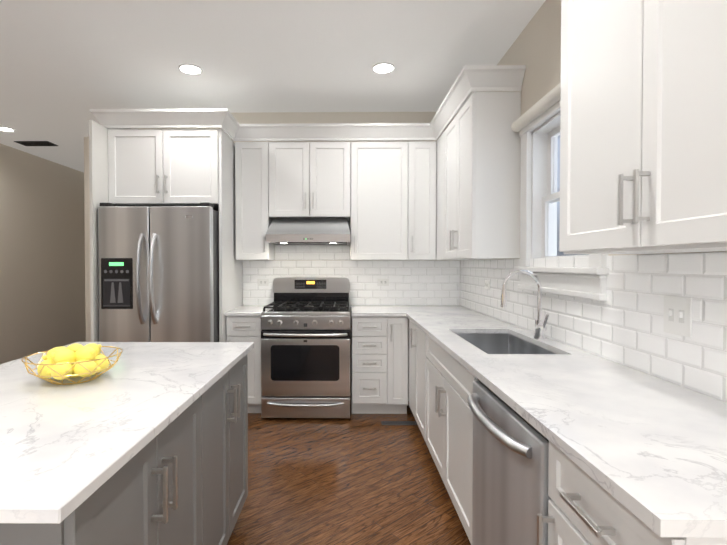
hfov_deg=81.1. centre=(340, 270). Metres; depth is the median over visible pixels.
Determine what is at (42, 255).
wall
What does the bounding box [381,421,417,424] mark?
floor vent
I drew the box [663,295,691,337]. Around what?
switch plate
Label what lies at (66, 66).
ceiling
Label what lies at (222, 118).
crown molding
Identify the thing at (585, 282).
window
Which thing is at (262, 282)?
electrical outlet
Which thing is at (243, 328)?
base cabinet
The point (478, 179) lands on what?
upper cabinet
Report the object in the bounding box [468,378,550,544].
dishwasher
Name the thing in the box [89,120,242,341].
surround
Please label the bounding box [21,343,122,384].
lemon bowl
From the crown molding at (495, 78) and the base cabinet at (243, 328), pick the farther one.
the base cabinet at (243, 328)
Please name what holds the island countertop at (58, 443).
on the kitchen island
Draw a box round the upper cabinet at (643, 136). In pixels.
[559,0,726,253]
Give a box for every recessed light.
[0,126,14,131]
[178,63,201,74]
[372,62,394,73]
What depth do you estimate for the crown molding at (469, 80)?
3.05 m
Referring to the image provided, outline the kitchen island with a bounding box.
[0,346,253,544]
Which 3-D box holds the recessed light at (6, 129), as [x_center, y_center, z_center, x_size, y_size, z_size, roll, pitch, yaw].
[-3.781,-1.598,4.782,0.178,0.016,0.178,0,1,1]
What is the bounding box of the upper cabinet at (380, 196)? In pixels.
[235,141,435,259]
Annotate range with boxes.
[261,277,349,417]
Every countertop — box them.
[0,342,253,525]
[225,305,270,315]
[351,306,726,537]
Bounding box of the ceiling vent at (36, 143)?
[14,141,57,145]
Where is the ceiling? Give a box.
[0,0,545,171]
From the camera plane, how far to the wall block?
5.12 m
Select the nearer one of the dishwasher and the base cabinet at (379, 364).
the dishwasher
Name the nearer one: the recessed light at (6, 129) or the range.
the range
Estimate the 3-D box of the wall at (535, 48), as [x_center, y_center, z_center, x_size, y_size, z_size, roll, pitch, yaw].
[1.243,-0.112,0.820,0.150,2.860,6.900,0,1,1]
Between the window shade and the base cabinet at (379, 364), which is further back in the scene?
the base cabinet at (379, 364)
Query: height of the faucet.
0.386 m
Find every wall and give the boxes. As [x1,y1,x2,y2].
[0,143,85,363]
[138,112,460,394]
[485,0,726,259]
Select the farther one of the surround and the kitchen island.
the surround
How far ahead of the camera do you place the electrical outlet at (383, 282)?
4.27 m
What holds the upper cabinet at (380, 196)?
attached to the wall at (323, 117)
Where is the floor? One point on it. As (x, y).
(362, 479)
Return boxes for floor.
[227,395,470,544]
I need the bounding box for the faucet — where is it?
[501,270,548,338]
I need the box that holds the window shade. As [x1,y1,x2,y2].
[511,82,560,131]
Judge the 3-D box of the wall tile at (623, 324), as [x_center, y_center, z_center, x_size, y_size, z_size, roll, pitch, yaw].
[1.181,0.171,2.219,0.010,0.484,4.089,0,1,1]
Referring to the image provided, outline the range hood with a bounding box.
[266,218,349,244]
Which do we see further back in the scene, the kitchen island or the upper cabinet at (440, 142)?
the upper cabinet at (440, 142)
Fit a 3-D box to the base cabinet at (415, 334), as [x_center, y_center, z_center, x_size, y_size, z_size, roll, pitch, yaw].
[0.891,0.840,3.267,0.611,0.882,0.754,0,1,1]
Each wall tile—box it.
[243,221,459,307]
[460,252,726,402]
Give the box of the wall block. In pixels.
[84,137,90,341]
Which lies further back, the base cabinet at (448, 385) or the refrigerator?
the refrigerator
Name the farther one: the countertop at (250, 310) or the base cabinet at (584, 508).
the countertop at (250, 310)
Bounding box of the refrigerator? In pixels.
[98,202,218,341]
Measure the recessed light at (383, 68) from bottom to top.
0.016 m
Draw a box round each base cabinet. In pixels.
[226,316,261,412]
[351,316,407,413]
[408,319,423,437]
[424,332,539,544]
[540,441,726,544]
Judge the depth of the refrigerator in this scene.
3.39 m
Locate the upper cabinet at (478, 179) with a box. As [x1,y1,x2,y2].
[440,92,520,259]
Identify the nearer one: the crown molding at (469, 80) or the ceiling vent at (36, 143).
the crown molding at (469, 80)
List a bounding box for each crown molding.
[90,108,233,132]
[226,121,429,140]
[430,65,481,139]
[478,65,525,91]
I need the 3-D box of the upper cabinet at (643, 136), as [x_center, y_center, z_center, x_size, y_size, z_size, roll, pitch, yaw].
[0.994,-0.608,1.207,0.352,1.100,0.933,0,1,1]
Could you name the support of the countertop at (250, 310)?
on the base cabinet at (243, 328)
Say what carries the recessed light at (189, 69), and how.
in the ceiling
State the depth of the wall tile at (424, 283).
4.28 m
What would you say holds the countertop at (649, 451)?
on the base cabinet at (584, 508)
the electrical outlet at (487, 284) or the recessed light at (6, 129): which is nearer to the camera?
the electrical outlet at (487, 284)
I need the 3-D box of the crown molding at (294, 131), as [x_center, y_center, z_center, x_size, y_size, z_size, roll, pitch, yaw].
[-0.055,-1.268,3.881,1.885,0.135,0.078,0,1,1]
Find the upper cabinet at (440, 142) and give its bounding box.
[436,132,443,259]
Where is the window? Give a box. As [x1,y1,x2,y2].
[514,100,608,300]
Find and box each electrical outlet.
[257,279,268,285]
[378,279,388,285]
[485,280,489,289]
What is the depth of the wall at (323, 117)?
4.27 m
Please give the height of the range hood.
0.242 m

